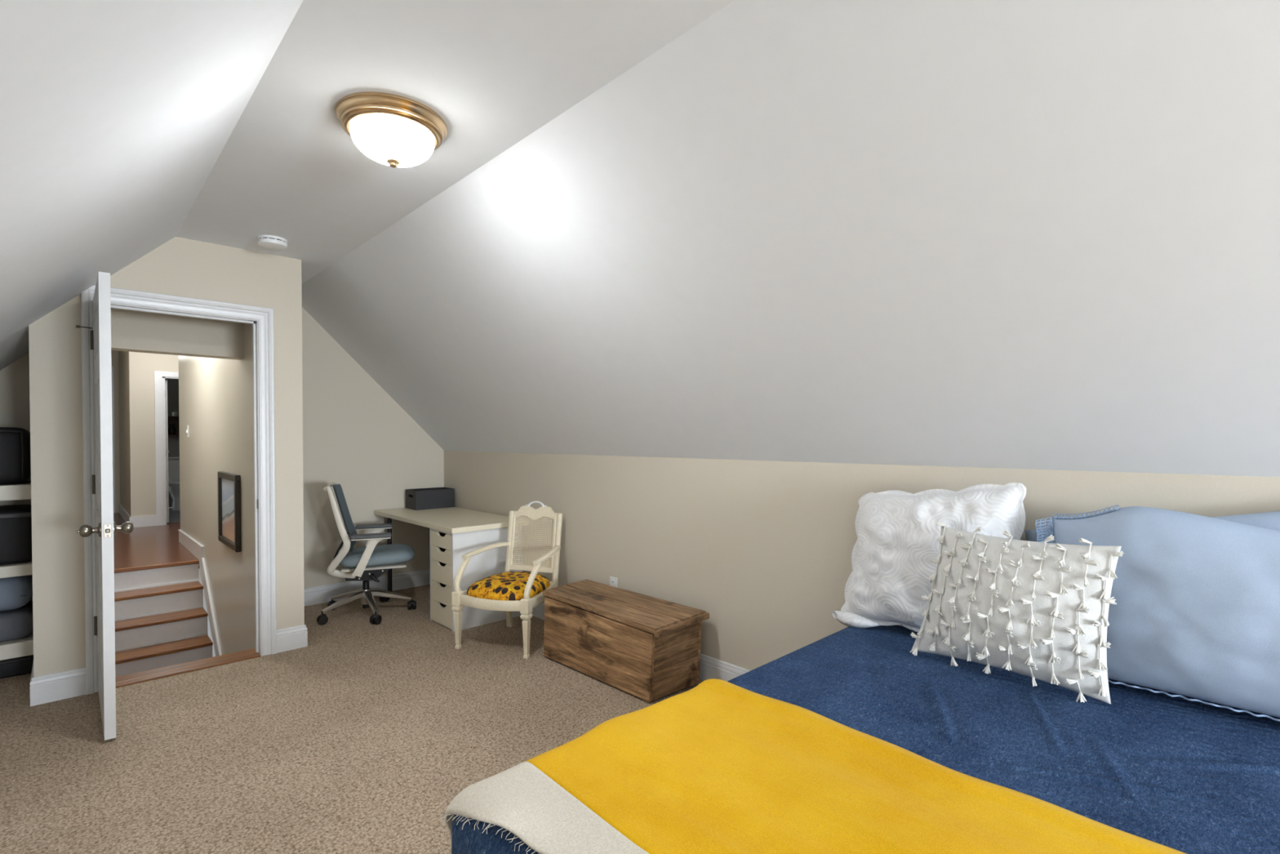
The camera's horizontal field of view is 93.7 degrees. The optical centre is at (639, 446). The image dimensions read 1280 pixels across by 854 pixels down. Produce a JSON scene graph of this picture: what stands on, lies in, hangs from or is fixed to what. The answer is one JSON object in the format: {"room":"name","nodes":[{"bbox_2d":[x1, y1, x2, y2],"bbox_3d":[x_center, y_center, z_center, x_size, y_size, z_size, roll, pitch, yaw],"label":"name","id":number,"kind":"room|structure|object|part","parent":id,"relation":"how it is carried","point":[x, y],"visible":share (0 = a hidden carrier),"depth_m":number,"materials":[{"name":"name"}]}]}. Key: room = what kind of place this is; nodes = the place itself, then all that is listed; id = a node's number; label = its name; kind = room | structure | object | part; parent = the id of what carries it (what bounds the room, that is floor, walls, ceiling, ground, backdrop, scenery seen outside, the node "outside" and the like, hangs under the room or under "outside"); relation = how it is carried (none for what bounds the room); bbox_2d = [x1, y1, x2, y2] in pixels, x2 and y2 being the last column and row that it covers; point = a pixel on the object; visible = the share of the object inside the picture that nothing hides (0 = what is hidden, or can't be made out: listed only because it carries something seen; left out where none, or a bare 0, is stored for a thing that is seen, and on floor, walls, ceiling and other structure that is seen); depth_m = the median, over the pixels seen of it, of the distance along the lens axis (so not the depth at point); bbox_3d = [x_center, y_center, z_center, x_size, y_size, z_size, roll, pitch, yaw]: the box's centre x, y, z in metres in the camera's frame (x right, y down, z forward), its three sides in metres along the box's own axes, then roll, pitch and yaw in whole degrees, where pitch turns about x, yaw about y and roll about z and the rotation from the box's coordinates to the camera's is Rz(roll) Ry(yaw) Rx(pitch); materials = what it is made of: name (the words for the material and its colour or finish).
{"room":"bedroom","nodes":[
{"label":"bedroom","id":0,"kind":"room"},
{"bbox_2d":[111,350,119,512],"bbox_3d":[-8.071,-0.246,8.814,0.632,2.464,0.100,-1,1,-44],"label":"wall","id":1,"kind":"structure","parent":0,"point":[114,353],"depth_m":8.98,"materials":[{"name":"beige paint"}]},
{"bbox_2d":[111,366,115,512],"bbox_3d":[-7.917,-0.107,8.873,0.215,2.184,0.030,-1,1,-44],"label":"trim","id":2,"kind":"structure","parent":1,"relation":"attached to","point":[113,397],"depth_m":8.93,"materials":[{"name":"white paint"}]},
{"bbox_2d":[118,351,130,515],"bbox_3d":[-7.122,-0.239,8.351,0.100,2.464,2.080,-1,1,-44],"label":"wall","id":3,"kind":"structure","parent":0,"point":[123,380],"depth_m":8.21,"materials":[{"name":"beige paint"}]},
{"bbox_2d":[119,503,155,527],"bbox_3d":[-6.984,0.926,8.316,0.260,0.135,2.086,-1,1,-44],"label":"baseboard","id":4,"kind":"structure","parent":3,"relation":"attached to","point":[149,520],"depth_m":7.59,"materials":[{"name":"white paint"}]},
{"bbox_2d":[0,0,302,370],"bbox_3d":[-0.527,-0.548,0.232,1.338,1.313,9.475,-1,1,-44],"label":"ceiling","id":5,"kind":"structure","parent":0,"point":[116,116],"depth_m":1.55,"materials":[{"name":"white paint"}]},
{"bbox_2d":[128,351,178,516],"bbox_3d":[-5.738,-0.236,8.152,1.828,2.464,0.120,-1,1,-44],"label":"wall","id":6,"kind":"structure","parent":0,"point":[142,366],"depth_m":7.57,"materials":[{"name":"beige paint"}]},
{"bbox_2d":[154,370,178,525],"bbox_3d":[-5.907,0.014,7.981,0.854,1.969,0.140,-1,1,-44],"label":"trim","id":7,"kind":"structure","parent":6,"relation":"attached to","point":[159,376],"depth_m":7.67,"materials":[{"name":"white paint"}]},
{"bbox_2d":[164,379,169,522],"bbox_3d":[-6.383,0.051,8.097,0.108,1.867,0.675,-1,1,-44],"label":"bathroom door","id":8,"kind":"structure","parent":6,"relation":"in","point":[167,451],"depth_m":7.83,"materials":[{"name":"white paint"}]},
{"bbox_2d":[113,507,199,568],"bbox_3d":[-5.704,1.043,7.678,2.460,0.080,5.440,-1,1,-44],"label":"floor","id":9,"kind":"structure","parent":0,"point":[151,544],"depth_m":6.22,"materials":[{"name":"brown wood"}]},
{"bbox_2d":[168,456,180,510],"bbox_3d":[-7.250,0.570,9.448,0.460,0.815,0.725,-1,1,-44],"label":"toilet","id":10,"kind":"object","parent":9,"relation":"on","point":[173,462],"visible":0.24,"depth_m":9.34,"materials":[{"name":"ceramic"}]},
{"bbox_3d":[-7.424,0.385,9.628,0.440,0.380,0.210,-1,1,-44],"label":"tank","id":11,"kind":"part","parent":10,"relation":"part of","materials":[{"name":"ceramic"}]},
{"bbox_3d":[-7.419,0.176,9.620,0.460,0.033,0.235,-1,1,-44],"label":"tank lid","id":12,"kind":"part","parent":10,"relation":"part of","materials":[{"name":"ceramic"}]},
{"bbox_3d":[-7.179,0.552,9.374,0.410,0.048,0.492,-1,1,-44],"label":"seat lid","id":13,"kind":"part","parent":10,"relation":"part of","materials":[{"name":"ceramic"}]},
{"bbox_3d":[-7.172,0.778,9.370,0.400,0.400,0.500,-1,1,-44],"label":"bowl","id":14,"kind":"part","parent":10,"relation":"part of","materials":[{"name":"ceramic"}]},
{"bbox_2d":[28,236,304,676],"bbox_3d":[-2.625,0.050,3.441,1.217,2.460,0.115,-1,1,-44],"label":"wall","id":15,"kind":"structure","parent":0,"point":[180,266],"depth_m":3.11,"materials":[{"name":"beige paint"}]},
{"bbox_2d":[75,271,133,740],"bbox_3d":[-2.574,0.257,2.874,0.187,2.031,0.760,-1,1,-44],"label":"door","id":16,"kind":"structure","parent":15,"relation":"in","point":[105,529],"depth_m":2.62,"materials":[{"name":"white paint"}]},
{"bbox_3d":[-2.396,0.364,2.615,0.070,0.065,0.065,-1,1,-44],"label":"knob","id":17,"kind":"part","parent":16,"relation":"part of","materials":[{"name":"silver metal"}]},
{"bbox_3d":[-2.571,-0.699,2.862,0.038,0.120,0.520,-1,1,-44],"label":"rail","id":18,"kind":"part","parent":16,"relation":"part of","materials":[{"name":"white paint"}]},
{"bbox_3d":[-2.571,-0.372,2.866,0.038,0.120,0.520,-1,1,-44],"label":"rail","id":19,"kind":"part","parent":16,"relation":"part of","materials":[{"name":"white paint"}]},
{"bbox_3d":[-2.571,0.403,2.877,0.038,0.170,0.520,-1,1,-44],"label":"rail","id":20,"kind":"part","parent":16,"relation":"part of","materials":[{"name":"white paint"}]},
{"bbox_3d":[-2.571,1.162,2.889,0.038,0.220,0.520,-1,1,-44],"label":"rail","id":21,"kind":"part","parent":16,"relation":"part of","materials":[{"name":"white paint"}]},
{"bbox_3d":[-2.315,0.364,2.610,0.025,0.058,0.004,-1,1,-44],"label":"latch plate","id":22,"kind":"part","parent":16,"relation":"part of","materials":[{"name":"silver metal"}]},
{"bbox_3d":[-2.317,0.363,2.691,0.070,0.065,0.065,-1,1,-44],"label":"knob","id":23,"kind":"part","parent":16,"relation":"part of","materials":[{"name":"silver metal"}]},
{"bbox_2d":[80,284,276,694],"bbox_3d":[-2.606,0.217,3.446,0.866,2.126,0.141,-1,1,-44],"label":"trim","id":24,"kind":"structure","parent":15,"relation":"attached to","point":[261,318],"depth_m":3.63,"materials":[{"name":"white paint"}]},
{"bbox_2d":[164,378,179,507],"bbox_3d":[-7.415,-0.261,9.855,1.500,2.464,0.100,-1,1,-44],"label":"wall","id":25,"kind":"structure","parent":0,"point":[172,384],"depth_m":9.67,"materials":[{"name":"grey paint"}]},
{"bbox_2d":[167,416,179,436],"bbox_3d":[-7.433,-0.330,9.642,0.520,0.320,0.178,-1,1,-44],"label":"shelf","id":26,"kind":"object","parent":25,"relation":"attached to","point":[171,420],"visible":0.14,"depth_m":9.66,"materials":[{"name":"brown wood"}]},
{"bbox_2d":[172,412,177,416],"bbox_3d":[-7.463,-0.525,9.626,0.072,0.070,0.072,-1,1,-44],"label":"candle cup","id":27,"kind":"object","parent":26,"relation":"on","point":[174,414],"visible":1,"depth_m":9.60,"materials":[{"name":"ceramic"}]},
{"bbox_2d":[111,308,243,359],"bbox_3d":[-3.096,-1.039,3.818,0.940,0.872,0.140,-1,1,-44],"label":"wall","id":28,"kind":"structure","parent":0,"point":[138,331],"depth_m":3.84,"materials":[{"name":"beige paint"}]},
{"bbox_2d":[178,323,255,657],"bbox_3d":[-3.631,0.380,5.166,0.120,3.750,3.762,-1,1,-44],"label":"wall","id":29,"kind":"structure","parent":0,"point":[215,395],"depth_m":4.78,"materials":[{"name":"paint"}]},
{"bbox_2d":[186,425,188,437],"bbox_3d":[-4.524,-0.157,5.994,0.016,0.120,0.080,-1,1,-44],"label":"light switch","id":30,"kind":"object","parent":29,"relation":"attached to","point":[187,429],"visible":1,"depth_m":5.99,"materials":[{"name":"white plastic"}]},
{"bbox_2d":[177,528,221,656],"bbox_3d":[-4.093,1.378,5.563,0.019,0.983,2.570,-1,1,-44],"label":"trim","id":31,"kind":"structure","parent":29,"relation":"attached to","point":[190,544],"depth_m":5.30,"materials":[{"name":"white paint"}]},
{"bbox_2d":[217,471,240,551],"bbox_3d":[-3.049,0.464,4.447,0.031,0.540,0.677,-1,1,-44],"label":"framed picture","id":32,"kind":"object","parent":29,"relation":"attached to","point":[228,484],"visible":1,"depth_m":4.43,"materials":[{"name":"black wood"}]},
{"bbox_3d":[-3.267,0.460,4.676,0.031,0.450,0.045,-1,1,-44],"label":"frame rail","id":33,"kind":"part","parent":32,"relation":"part of","materials":[{"name":"black wood"}]},
{"bbox_2d":[222,478,234,542],"bbox_3d":[-3.045,0.464,4.451,0.002,0.470,0.600,-1,1,-44],"label":"print","id":34,"kind":"object","parent":32,"relation":"on","point":[228,484],"depth_m":4.48},
{"bbox_3d":[-3.049,0.216,4.444,0.031,0.045,0.677,-1,1,-44],"label":"frame rail","id":35,"kind":"part","parent":32,"relation":"part of","materials":[{"name":"black wood"}]},
{"bbox_3d":[-3.049,0.711,4.451,0.031,0.045,0.677,-1,1,-44],"label":"frame rail","id":36,"kind":"part","parent":32,"relation":"part of","materials":[{"name":"black wood"}]},
{"bbox_3d":[-2.830,0.467,4.219,0.031,0.450,0.045,-1,1,-44],"label":"frame rail","id":37,"kind":"part","parent":32,"relation":"part of","materials":[{"name":"black wood"}]},
{"bbox_2d":[0,306,444,600],"bbox_3d":[-3.060,0.036,4.442,3.341,2.460,0.100,-1,1,-44],"label":"wall","id":38,"kind":"structure","parent":0,"point":[357,437],"depth_m":4.97,"materials":[{"name":"beige paint"}]},
{"bbox_2d":[0,584,703,853],"bbox_3d":[0.247,1.391,1.000,3.541,0.150,9.675,-1,1,-44],"label":"floor","id":39,"kind":"structure","parent":0,"point":[359,744],"depth_m":2.64,"materials":[{"name":"beige carpet"}]},
{"bbox_2d":[0,654,33,678],"bbox_3d":[-3.764,1.226,3.362,0.538,0.110,0.414,-1,1,-44],"label":"bin","id":40,"kind":"object","parent":39,"relation":"on","point":[16,666],"visible":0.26,"depth_m":3.35,"materials":[{"name":"black plastic"}]},
{"bbox_2d":[0,480,33,660],"bbox_3d":[-3.798,0.746,3.304,0.678,1.073,0.500,-1,1,-44],"label":"shelf unit","id":41,"kind":"object","parent":39,"relation":"on","point":[24,646],"visible":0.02,"depth_m":3.31,"materials":[{"name":"white paint"}]},
{"bbox_2d":[0,426,31,484],"bbox_3d":[-3.736,0.049,3.355,0.472,0.318,0.419,-1,1,-44],"label":"bag","id":42,"kind":"object","parent":41,"relation":"on","point":[15,442],"visible":0.91,"depth_m":3.33,"materials":[{"name":"black fabric"}]},
{"bbox_3d":[-3.638,0.253,3.129,0.678,0.083,0.035,-1,1,-44],"label":"rail","id":43,"kind":"part","parent":41,"relation":"part of","materials":[{"name":"white paint"}]},
{"bbox_2d":[0,504,31,564],"bbox_3d":[-3.750,0.501,3.351,0.518,0.300,0.414,-1,1,-44],"label":"storage bin","id":44,"kind":"object","parent":41,"relation":"on","point":[15,521],"visible":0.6,"depth_m":3.34,"materials":[{"name":"black plastic"}]},
{"bbox_3d":[-3.638,0.686,3.135,0.678,0.062,0.035,-1,1,-44],"label":"rail","id":45,"kind":"part","parent":41,"relation":"part of","materials":[{"name":"white paint"}]},
{"bbox_2d":[0,600,33,641],"bbox_3d":[-3.765,1.000,3.344,0.556,0.158,0.436,-1,1,-44],"label":"folded blanket","id":46,"kind":"object","parent":41,"relation":"on","point":[15,624],"visible":0.69,"depth_m":3.34,"materials":[{"name":"grey fabric"}]},
{"bbox_2d":[0,574,32,610],"bbox_3d":[-3.755,0.817,3.344,0.534,0.186,0.437,-1,1,-44],"label":"bed pillow","id":47,"kind":"object","parent":46,"relation":"on","point":[15,592],"visible":0.74,"depth_m":3.34,"materials":[{"name":"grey fabric"}]},
{"bbox_3d":[-3.638,1.124,3.142,0.678,0.082,0.035,-1,1,-44],"label":"rail","id":48,"kind":"part","parent":41,"relation":"part of","materials":[{"name":"white paint"}]},
{"bbox_2d":[115,648,260,688],"bbox_3d":[-2.618,1.279,3.475,0.694,0.022,0.161,-1,1,-44],"label":"threshold","id":49,"kind":"object","parent":39,"relation":"on","point":[163,672],"visible":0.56,"depth_m":3.45,"materials":[{"name":"brown wood"}]},
{"bbox_2d":[316,481,416,624],"bbox_3d":[-2.058,0.767,4.553,0.670,0.994,0.697,0,1,-22],"label":"office chair","id":50,"kind":"object","parent":39,"relation":"on","point":[366,563],"visible":1,"depth_m":4.42,"materials":[{"name":"metal"}]},
{"bbox_3d":[-2.301,0.285,4.457,0.038,0.027,0.403,0,1,-22],"label":"rail","id":51,"kind":"part","parent":50,"relation":"part of","materials":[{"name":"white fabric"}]},
{"bbox_3d":[-2.181,0.627,4.365,0.199,0.704,0.188,0,1,-22],"label":"rail","id":52,"kind":"part","parent":50,"relation":"part of","materials":[{"name":"white plastic"}]},
{"bbox_3d":[-2.280,0.624,4.615,0.199,0.704,0.188,0,1,-22],"label":"rail","id":53,"kind":"part","parent":50,"relation":"part of","materials":[{"name":"white plastic"}]},
{"bbox_3d":[-2.183,1.137,4.418,0.056,0.102,0.310,1,1,36],"label":"leg","id":54,"kind":"part","parent":50,"relation":"part of","materials":[{"name":"metal"}]},
{"bbox_3d":[-2.214,0.526,4.495,0.151,0.478,0.430,0,1,-22],"label":"backrest","id":55,"kind":"part","parent":50,"relation":"part of","materials":[{"name":"blue"}]},
{"bbox_3d":[-2.245,1.134,4.611,0.310,0.102,0.056,0,1,18],"label":"leg","id":56,"kind":"part","parent":50,"relation":"part of","materials":[{"name":"metal"}]},
{"bbox_3d":[-1.968,0.787,4.350,0.210,0.292,0.098,0,1,-22],"label":"arm stem","id":57,"kind":"part","parent":50,"relation":"part of","materials":[{"name":"white plastic"}]},
{"bbox_3d":[-1.980,1.137,4.417,0.056,0.102,0.310,-1,1,-36],"label":"leg","id":58,"kind":"part","parent":50,"relation":"part of","materials":[{"name":"metal"}]},
{"bbox_3d":[-1.938,0.658,4.325,0.260,0.009,0.076,0,1,-22],"label":"arm plate","id":59,"kind":"part","parent":50,"relation":"part of","materials":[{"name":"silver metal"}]},
{"bbox_3d":[-2.131,0.651,4.812,0.260,0.009,0.076,0,1,-22],"label":"arm plate","id":60,"kind":"part","parent":50,"relation":"part of","materials":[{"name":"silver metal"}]},
{"bbox_3d":[-2.138,0.781,4.776,0.210,0.292,0.098,0,1,-22],"label":"arm stem","id":61,"kind":"part","parent":50,"relation":"part of","materials":[{"name":"white plastic"}]},
{"bbox_3d":[-1.976,0.979,4.482,0.066,0.062,0.064,0,1,-22],"label":"lever","id":62,"kind":"part","parent":50,"relation":"part of","materials":[{"name":"black plastic"}]},
{"bbox_3d":[-2.002,0.830,4.584,0.524,0.111,0.490,0,1,-22],"label":"seat","id":63,"kind":"part","parent":50,"relation":"part of","materials":[{"name":"blue fabric"}]},
{"bbox_3d":[-2.080,1.133,4.730,0.056,0.102,0.310,0,1,0],"label":"leg","id":64,"kind":"part","parent":50,"relation":"part of","materials":[{"name":"metal"}]},
{"bbox_3d":[-1.917,1.134,4.609,0.310,0.102,0.056,0,1,-18],"label":"leg","id":65,"kind":"part","parent":50,"relation":"part of","materials":[{"name":"metal"}]},
{"bbox_2d":[374,506,528,591],"bbox_3d":[-1.550,0.902,4.822,0.617,0.716,1.424,-1,1,-44],"label":"desk","id":66,"kind":"object","parent":39,"relation":"on","point":[451,520],"visible":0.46,"depth_m":4.63,"materials":[{"name":"white laminate"}]},
{"bbox_3d":[-2.137,0.916,5.123,0.100,0.680,0.100,-1,1,-44],"label":"leg","id":67,"kind":"part","parent":66,"relation":"part of","materials":[{"name":"black metal"}]},
{"bbox_2d":[405,487,454,510],"bbox_3d":[-1.860,0.454,5.319,0.350,0.164,0.220,-1,1,-44],"label":"storage box","id":68,"kind":"object","parent":66,"relation":"on","point":[419,499],"visible":1,"depth_m":5.23,"materials":[{"name":"grey fabric"}]},
{"bbox_2d":[429,525,521,631],"bbox_3d":[-1.209,0.926,4.440,0.552,0.680,0.360,-1,1,-44],"label":"drawer unit","id":69,"kind":"object","parent":39,"relation":"on","point":[446,549],"visible":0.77,"depth_m":4.25,"materials":[{"name":"white wood"}]},
{"bbox_3d":[-1.328,0.924,4.564,0.552,0.680,0.016,-1,1,-44],"label":"panel","id":70,"kind":"part","parent":69,"relation":"part of","materials":[{"name":"white wood"}]},
{"bbox_3d":[-1.209,0.593,4.435,0.552,0.014,0.328,-1,1,-44],"label":"panel","id":71,"kind":"part","parent":69,"relation":"part of","materials":[{"name":"beige wood"}]},
{"bbox_3d":[-1.402,0.765,4.253,0.017,0.101,0.325,-1,1,-44],"label":"drawer","id":72,"kind":"part","parent":69,"relation":"part of","materials":[{"name":"white laminate"}]},
{"bbox_3d":[-1.402,0.659,4.251,0.017,0.105,0.325,-1,1,-44],"label":"drawer","id":73,"kind":"part","parent":69,"relation":"part of","materials":[{"name":"white laminate"}]},
{"bbox_3d":[-1.402,1.182,4.259,0.017,0.146,0.325,-1,1,-44],"label":"drawer","id":74,"kind":"part","parent":69,"relation":"part of","materials":[{"name":"white laminate"}]},
{"bbox_3d":[-1.402,1.036,4.257,0.017,0.139,0.325,-1,1,-44],"label":"drawer","id":75,"kind":"part","parent":69,"relation":"part of","materials":[{"name":"white laminate"}]},
{"bbox_3d":[-1.402,0.891,4.255,0.017,0.145,0.325,-1,1,-44],"label":"drawer","id":76,"kind":"part","parent":69,"relation":"part of","materials":[{"name":"white laminate"}]},
{"bbox_2d":[451,501,563,658],"bbox_3d":[-0.831,0.829,3.945,0.562,0.892,0.607,0,1,20],"label":"armchair","id":77,"kind":"object","parent":39,"relation":"on","point":[508,591],"visible":0.98,"depth_m":3.87,"materials":[{"name":"beige paint"}]},
{"bbox_3d":[-1.151,1.094,3.798,0.056,0.362,0.056,0,1,20],"label":"leg","id":78,"kind":"part","parent":77,"relation":"part of","materials":[{"name":"beige paint"}]},
{"bbox_3d":[-1.044,0.696,4.062,0.057,0.054,0.429,0,1,29],"label":"armrest","id":79,"kind":"part","parent":77,"relation":"part of","materials":[{"name":"beige paint"}]},
{"bbox_3d":[-0.926,0.961,3.690,0.483,0.067,0.060,0,1,20],"label":"rail","id":80,"kind":"part","parent":77,"relation":"part of","materials":[{"name":"beige paint"}]},
{"bbox_3d":[-0.841,0.893,3.918,0.457,0.100,0.510,0,1,20],"label":"seat","id":81,"kind":"part","parent":77,"relation":"part of","materials":[{"name":"fabric"}]},
{"bbox_3d":[-0.921,0.863,4.247,0.039,0.817,0.100,0,1,20],"label":"leg","id":82,"kind":"part","parent":77,"relation":"part of","materials":[{"name":"beige paint"}]},
{"bbox_3d":[-0.897,0.654,4.237,0.022,0.353,0.071,0,1,20],"label":"cane frame","id":83,"kind":"part","parent":77,"relation":"part of","materials":[{"name":"beige paint"}]},
{"bbox_3d":[-0.686,1.097,3.626,0.056,0.362,0.056,0,1,20],"label":"leg","id":84,"kind":"part","parent":77,"relation":"part of","materials":[{"name":"beige paint"}]},
{"bbox_3d":[-0.751,0.841,4.161,0.376,0.034,0.027,0,1,20],"label":"rail","id":85,"kind":"part","parent":77,"relation":"part of","materials":[{"name":"beige paint"}]},
{"bbox_3d":[-0.742,0.655,4.183,0.322,0.355,0.056,0,1,20],"label":"cane panel","id":86,"kind":"part","parent":77,"relation":"part of","materials":[{"name":"beige wicker"}]},
{"bbox_3d":[-0.732,0.463,4.207,0.412,0.092,0.038,0,1,20],"label":"crest rail","id":87,"kind":"part","parent":77,"relation":"part of","materials":[{"name":"beige paint"}]},
{"bbox_3d":[-0.618,0.956,3.861,0.049,0.063,0.457,0,1,13],"label":"rail","id":88,"kind":"part","parent":77,"relation":"part of","materials":[{"name":"beige paint"}]},
{"bbox_3d":[-0.592,0.699,3.895,0.057,0.054,0.429,0,1,11],"label":"armrest","id":89,"kind":"part","parent":77,"relation":"part of","materials":[{"name":"beige paint"}]},
{"bbox_3d":[-0.589,0.655,4.123,0.022,0.353,0.071,0,1,20],"label":"cane frame","id":90,"kind":"part","parent":77,"relation":"part of","materials":[{"name":"beige paint"}]},
{"bbox_3d":[-0.566,0.865,4.115,0.039,0.817,0.100,0,1,20],"label":"leg","id":91,"kind":"part","parent":77,"relation":"part of","materials":[{"name":"beige paint"}]},
{"bbox_2d":[542,579,709,703],"bbox_3d":[-0.128,1.077,3.411,0.420,0.408,1.062,-1,1,-44],"label":"wooden chest","id":92,"kind":"object","parent":39,"relation":"on","point":[644,646],"visible":1,"depth_m":3.19,"materials":[{"name":"brown wood"}]},
{"bbox_3d":[0.220,0.900,3.044,0.024,0.030,0.419,1,1,42],"label":"lid moulding","id":93,"kind":"part","parent":92,"relation":"part of","materials":[{"name":"brown wood"}]},
{"bbox_3d":[0.816,1.038,1.386,1.865,0.544,1.515,-1,1,-44],"label":"bed","id":94,"kind":"object","parent":39,"relation":"on","visible":0},
{"bbox_2d":[451,624,1279,853],"bbox_3d":[0.802,1.083,1.374,1.906,0.685,1.589,-1,1,-44],"label":"bedspread","id":95,"kind":"object","parent":94,"relation":"on","point":[1179,773],"visible":0.55,"depth_m":1.55,"materials":[{"name":"blue fabric"}]},
{"bbox_2d":[438,678,1186,853],"bbox_3d":[0.440,0.861,1.037,0.947,0.293,1.645,-1,1,-44],"label":"throw blanket","id":96,"kind":"object","parent":95,"relation":"on","point":[716,766],"visible":0.97,"depth_m":1.25,"materials":[{"name":"yellow fabric"}]},
{"bbox_2d":[831,482,1026,631],"bbox_3d":[1.064,0.432,2.298,0.181,0.617,0.708,-1,1,-44],"label":"pillow","id":97,"kind":"object","parent":95,"relation":"on","point":[897,531],"visible":0.7,"depth_m":2.28,"materials":[{"name":"white fabric"}]},
{"bbox_2d":[910,521,1123,703],"bbox_3d":[1.154,0.505,1.909,0.167,0.473,0.583,-1,1,-39],"label":"cushion","id":98,"kind":"object","parent":95,"relation":"on","point":[1039,611],"visible":1,"depth_m":1.84,"materials":[{"name":"white fabric"}]},
{"bbox_2d":[1024,528,1053,542],"bbox_3d":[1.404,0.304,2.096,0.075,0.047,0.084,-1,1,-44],"label":"bed pillow","id":99,"kind":"object","parent":95,"relation":"on","point":[1031,535],"depth_m":2.12,"materials":[{"name":"blue fabric"}]},
{"bbox_2d":[1035,505,1279,721],"bbox_3d":[1.654,0.459,1.640,0.182,0.548,0.997,-1,1,-44],"label":"bed pillow","id":100,"kind":"object","parent":95,"relation":"on","point":[1196,613],"visible":0.68,"depth_m":1.68,"materials":[{"name":"blue fabric"}]},
{"bbox_3d":[1.416,0.278,1.950,0.219,0.196,0.055,1,1,37],"label":"lace trim","id":101,"kind":"part","parent":100,"relation":"part of","materials":[{"name":"blue fabric"}]},
{"bbox_3d":[1.626,0.716,1.625,0.031,0.016,0.819,-1,1,-44],"label":"trim","id":102,"kind":"part","parent":100,"relation":"part of","materials":[{"name":"blue fabric"}]},
{"bbox_2d":[1210,511,1279,530],"bbox_3d":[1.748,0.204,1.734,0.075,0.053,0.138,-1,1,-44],"label":"bed pillow","id":103,"kind":"object","parent":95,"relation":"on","point":[1269,520],"depth_m":1.71,"materials":[{"name":"blue fabric"}]},
{"bbox_2d":[175,0,734,284],"bbox_3d":[0.247,-1.194,0.962,0.805,0.100,9.475,-1,1,-44],"label":"ceiling","id":104,"kind":"structure","parent":0,"point":[495,73],"depth_m":1.94,"materials":[{"name":"white paint"}]},
{"bbox_2d":[257,235,287,249],"bbox_3d":[-2.085,-1.157,3.406,0.148,0.044,0.148,-1,1,-44],"label":"smoke detector","id":105,"kind":"object","parent":104,"relation":"attached to","point":[270,242],"visible":1,"depth_m":3.37,"materials":[{"name":"white plastic"}]},
{"bbox_2d":[334,91,447,168],"bbox_3d":[-0.880,-1.080,2.138,0.370,0.163,0.370,-1,1,-44],"label":"ceiling lamp","id":106,"kind":"object","parent":104,"relation":"attached to","point":[391,130],"visible":1,"depth_m":2.04,"materials":[{"name":"white glass"}]},
{"bbox_3d":[-0.880,-1.071,2.139,0.285,0.100,0.285,-1,1,-44],"label":"lamp shade","id":107,"kind":"part","parent":106,"relation":"part of","materials":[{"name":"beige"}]},
{"bbox_2d":[301,0,1279,476],"bbox_3d":[1.022,-0.570,1.712,1.338,1.313,9.475,-1,1,-44],"label":"ceiling","id":108,"kind":"structure","parent":0,"point":[1027,234],"depth_m":1.85,"materials":[{"name":"white paint"}]},
{"bbox_2d":[444,450,1279,670],"bbox_3d":[1.491,0.690,2.179,0.100,1.218,9.475,-1,1,-44],"label":"wall","id":109,"kind":"structure","parent":0,"point":[763,548],"depth_m":3.11,"materials":[{"name":"beige paint"}]},
{"bbox_2d":[276,568,751,681],"bbox_3d":[0.876,1.238,1.599,1.600,0.139,9.475,-1,1,-44],"label":"baseboard","id":110,"kind":"structure","parent":109,"relation":"attached to","point":[296,637],"depth_m":4.47,"materials":[{"name":"white paint"}]},
{"bbox_2d":[609,576,617,586],"bbox_3d":[-0.170,0.889,3.841,0.009,0.115,0.070,-1,1,-44],"label":"wall outlet","id":111,"kind":"object","parent":109,"relation":"attached to","point":[613,580],"visible":0.52,"depth_m":3.84,"materials":[{"name":"white plastic"}]},
{"bbox_3d":[-3.362,1.880,4.139,0.940,0.100,1.810,-1,1,-44],"label":"floor","id":112,"kind":"structure","parent":0,"visible":0},
{"bbox_2d":[114,560,213,676],"bbox_3d":[-4.133,1.426,4.928,0.920,0.768,0.742,-1,1,-44],"label":"staircase","id":113,"kind":"structure","parent":112,"relation":"on","point":[161,617],"depth_m":5.03,"materials":[{"name":"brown wood"}]},
{"bbox_3d":[-4.367,1.223,5.170,0.920,0.015,0.014,-1,1,-44],"label":"cove moulding","id":114,"kind":"part","parent":113,"relation":"part of","materials":[{"name":"white paint"}]},
{"bbox_3d":[-4.208,1.417,5.006,0.920,0.015,0.014,-1,1,-44],"label":"cove moulding","id":115,"kind":"part","parent":113,"relation":"part of","materials":[{"name":"white paint"}]},
{"bbox_3d":[-4.049,1.611,4.843,0.920,0.015,0.014,-1,1,-44],"label":"cove moulding","id":116,"kind":"part","parent":113,"relation":"part of","materials":[{"name":"white paint"}]},
{"bbox_3d":[-0.997,0.724,-0.199,0.100,1.218,9.475,-1,1,-44],"label":"wall","id":117,"kind":"structure","parent":0,"visible":0},
{"bbox_2d":[29,662,86,706],"bbox_3d":[-0.643,1.258,0.147,0.877,0.139,9.475,-1,1,-44],"label":"baseboard","id":118,"kind":"structure","parent":117,"relation":"attached to","point":[51,687],"depth_m":3.05,"materials":[{"name":"white paint"}]}
]}

